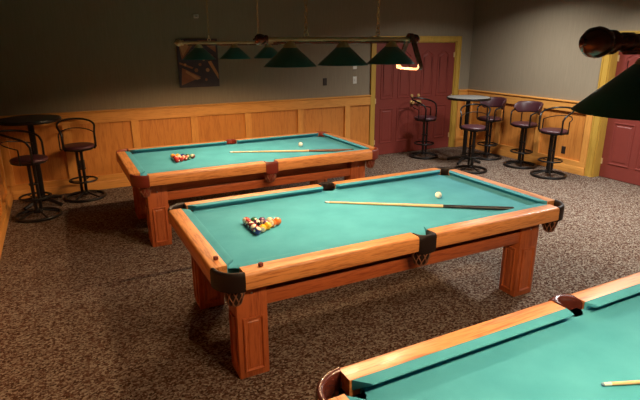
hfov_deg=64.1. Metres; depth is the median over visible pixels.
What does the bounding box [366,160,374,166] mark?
basket
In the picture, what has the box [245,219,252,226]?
ball
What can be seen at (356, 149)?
cushion
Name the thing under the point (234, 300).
basket
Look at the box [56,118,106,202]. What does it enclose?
bar stool
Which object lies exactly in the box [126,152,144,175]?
cushion
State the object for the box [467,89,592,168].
wainscoting
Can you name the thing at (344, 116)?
wainscoting
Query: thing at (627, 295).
cushion
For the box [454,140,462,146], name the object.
baseboard
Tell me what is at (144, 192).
basket
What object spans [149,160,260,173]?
cushion
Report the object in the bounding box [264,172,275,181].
basket
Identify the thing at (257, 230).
ball
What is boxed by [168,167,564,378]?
pool table
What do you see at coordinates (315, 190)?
cushion
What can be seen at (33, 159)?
bar stool
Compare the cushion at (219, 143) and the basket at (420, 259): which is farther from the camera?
the cushion at (219, 143)
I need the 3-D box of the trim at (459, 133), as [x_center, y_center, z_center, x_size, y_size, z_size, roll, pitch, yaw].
[2.811,-1.622,10.148,0.265,1.125,0.058,-9,19,-26]
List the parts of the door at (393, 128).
panel, panel, panel, panel, panel, panel, panel, panel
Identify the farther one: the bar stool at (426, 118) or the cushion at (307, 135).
the bar stool at (426, 118)
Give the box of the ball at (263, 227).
[259,224,266,231]
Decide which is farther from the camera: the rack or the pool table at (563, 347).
the rack
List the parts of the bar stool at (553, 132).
seat, backrest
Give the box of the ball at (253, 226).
[250,224,257,231]
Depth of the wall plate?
8.61 m
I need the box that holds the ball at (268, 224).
[264,222,271,229]
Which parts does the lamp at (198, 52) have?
lamp shade, chain, lamp shade, chain, lamp shade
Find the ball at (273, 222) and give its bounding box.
[269,220,276,226]
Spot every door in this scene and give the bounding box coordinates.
[369,36,461,154]
[584,31,639,185]
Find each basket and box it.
[139,188,150,197]
[226,293,243,306]
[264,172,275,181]
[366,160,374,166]
[411,253,428,265]
[543,221,556,231]
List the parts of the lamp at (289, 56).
lamp shade, chain, lamp shade, chain, lamp shade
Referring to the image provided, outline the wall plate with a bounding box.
[323,78,326,85]
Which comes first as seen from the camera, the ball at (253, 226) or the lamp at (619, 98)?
the lamp at (619, 98)
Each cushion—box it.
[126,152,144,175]
[130,141,226,152]
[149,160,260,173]
[182,209,232,270]
[188,186,322,209]
[237,133,317,143]
[241,230,409,266]
[274,149,364,159]
[323,133,368,148]
[335,170,439,188]
[347,396,365,399]
[352,308,573,389]
[424,204,547,232]
[449,170,546,203]
[584,284,639,309]
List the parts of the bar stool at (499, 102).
seat, arm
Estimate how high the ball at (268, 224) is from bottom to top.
0.057 m
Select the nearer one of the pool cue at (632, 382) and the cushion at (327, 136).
the pool cue at (632, 382)
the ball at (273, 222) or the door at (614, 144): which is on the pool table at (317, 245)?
the ball at (273, 222)
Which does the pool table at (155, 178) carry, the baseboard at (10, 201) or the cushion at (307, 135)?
the cushion at (307, 135)
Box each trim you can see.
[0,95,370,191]
[0,151,9,231]
[455,89,467,140]
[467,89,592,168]
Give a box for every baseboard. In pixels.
[0,192,12,257]
[11,178,130,199]
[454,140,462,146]
[467,141,584,175]
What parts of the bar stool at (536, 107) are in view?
arm, seat, arm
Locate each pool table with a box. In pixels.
[116,131,378,246]
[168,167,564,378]
[315,272,639,399]
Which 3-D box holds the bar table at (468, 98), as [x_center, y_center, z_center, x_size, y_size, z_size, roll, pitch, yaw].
[2.524,-1.213,8.840,0.724,1.122,0.724,11,21,33]
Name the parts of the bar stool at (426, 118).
backrest, seat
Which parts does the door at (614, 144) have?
panel, panel, panel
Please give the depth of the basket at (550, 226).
4.05 m
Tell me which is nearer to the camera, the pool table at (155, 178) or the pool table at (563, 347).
the pool table at (563, 347)
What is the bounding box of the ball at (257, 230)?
[253,226,260,234]
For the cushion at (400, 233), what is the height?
0.044 m
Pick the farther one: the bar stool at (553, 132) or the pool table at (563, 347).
the bar stool at (553, 132)
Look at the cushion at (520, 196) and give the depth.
4.53 m
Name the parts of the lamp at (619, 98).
lamp shade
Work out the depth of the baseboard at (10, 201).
5.82 m
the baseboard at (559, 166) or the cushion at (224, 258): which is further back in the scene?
the baseboard at (559, 166)
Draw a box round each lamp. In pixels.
[174,0,284,59]
[253,0,419,67]
[571,26,639,120]
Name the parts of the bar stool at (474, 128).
seat, backrest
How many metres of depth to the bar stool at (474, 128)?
8.21 m
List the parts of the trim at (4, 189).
rail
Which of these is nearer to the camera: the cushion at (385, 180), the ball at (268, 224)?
the ball at (268, 224)
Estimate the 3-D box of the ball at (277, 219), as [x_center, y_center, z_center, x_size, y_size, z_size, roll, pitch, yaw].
[-0.309,0.154,3.714,0.056,0.057,0.057,-3,17,-7]
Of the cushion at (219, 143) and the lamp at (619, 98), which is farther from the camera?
the cushion at (219, 143)
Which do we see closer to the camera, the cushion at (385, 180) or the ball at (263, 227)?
the ball at (263, 227)
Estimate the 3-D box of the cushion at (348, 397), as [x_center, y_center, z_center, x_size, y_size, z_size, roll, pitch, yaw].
[0.385,0.881,1.382,0.058,0.044,1.171,-9,19,-26]
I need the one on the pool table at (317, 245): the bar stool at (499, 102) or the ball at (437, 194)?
the ball at (437, 194)
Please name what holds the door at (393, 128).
in the wall at (56, 56)
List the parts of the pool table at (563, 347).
rail, rail, rail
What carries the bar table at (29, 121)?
on the floor
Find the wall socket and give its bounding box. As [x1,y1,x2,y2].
[561,146,565,153]
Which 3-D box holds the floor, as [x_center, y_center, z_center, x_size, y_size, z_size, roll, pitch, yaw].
[1.669,0.831,4.329,8.410,0.100,10.620,-9,19,-26]
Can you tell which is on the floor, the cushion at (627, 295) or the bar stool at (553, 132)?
the bar stool at (553, 132)
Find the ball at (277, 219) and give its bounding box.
[274,217,280,224]
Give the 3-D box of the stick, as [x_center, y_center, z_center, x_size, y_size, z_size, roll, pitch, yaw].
[-0.340,-0.590,6.168,1.500,0.032,0.032,-1,17,-2]
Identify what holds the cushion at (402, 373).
on the pool table at (563, 347)
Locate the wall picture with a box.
[176,39,219,87]
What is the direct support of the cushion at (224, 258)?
on the pool table at (317, 245)
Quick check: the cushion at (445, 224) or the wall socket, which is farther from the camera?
the wall socket
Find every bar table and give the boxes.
[0,115,62,209]
[447,95,490,164]
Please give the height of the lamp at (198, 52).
1.100 m
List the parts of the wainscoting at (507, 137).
rail, cap rail, rail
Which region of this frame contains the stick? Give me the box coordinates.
[229,149,353,152]
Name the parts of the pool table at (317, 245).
leg panel, rail, leg, leg panel, leg panel, leg, rail, leg panel, rail, rail, under frame, rail, rail, leg panel, leg, leg panel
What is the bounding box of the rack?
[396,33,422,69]
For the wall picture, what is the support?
attached to the wall at (56, 56)
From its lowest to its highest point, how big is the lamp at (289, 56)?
1.077 m
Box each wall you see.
[0,0,474,115]
[468,0,639,100]
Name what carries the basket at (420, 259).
on the pool table at (317, 245)
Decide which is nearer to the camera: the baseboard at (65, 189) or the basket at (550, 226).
the basket at (550, 226)
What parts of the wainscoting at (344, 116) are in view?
rail, rail, cap rail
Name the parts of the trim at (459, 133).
rail, rail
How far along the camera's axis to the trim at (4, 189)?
6.37 m
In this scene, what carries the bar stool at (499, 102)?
on the floor
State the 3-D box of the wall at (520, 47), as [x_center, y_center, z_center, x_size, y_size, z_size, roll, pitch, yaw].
[5.321,-1.192,5.652,0.200,2.950,10.620,-9,19,-26]
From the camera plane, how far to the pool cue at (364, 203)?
4.08 m
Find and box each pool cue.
[325,201,513,209]
[601,380,639,385]
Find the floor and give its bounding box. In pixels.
[0,146,639,399]
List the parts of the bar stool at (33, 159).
backrest, seat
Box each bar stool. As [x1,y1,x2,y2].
[0,129,62,222]
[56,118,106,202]
[409,97,437,159]
[454,103,490,173]
[474,97,506,160]
[503,101,543,168]
[530,106,573,179]
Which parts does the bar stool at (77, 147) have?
backrest, seat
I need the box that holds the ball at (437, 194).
[435,192,441,197]
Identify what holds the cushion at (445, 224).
on the pool table at (317, 245)
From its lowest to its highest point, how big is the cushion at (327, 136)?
0.044 m
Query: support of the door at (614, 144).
in the wall at (520, 47)
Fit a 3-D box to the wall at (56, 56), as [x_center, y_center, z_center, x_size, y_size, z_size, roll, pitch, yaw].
[-0.702,-1.994,8.313,8.010,2.950,0.200,-9,19,-26]
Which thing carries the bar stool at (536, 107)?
on the floor
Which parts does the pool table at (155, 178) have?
rail, leg panel, leg, leg panel, leg panel, leg, leg panel, rail, rail, under frame, rail, rail, rail, leg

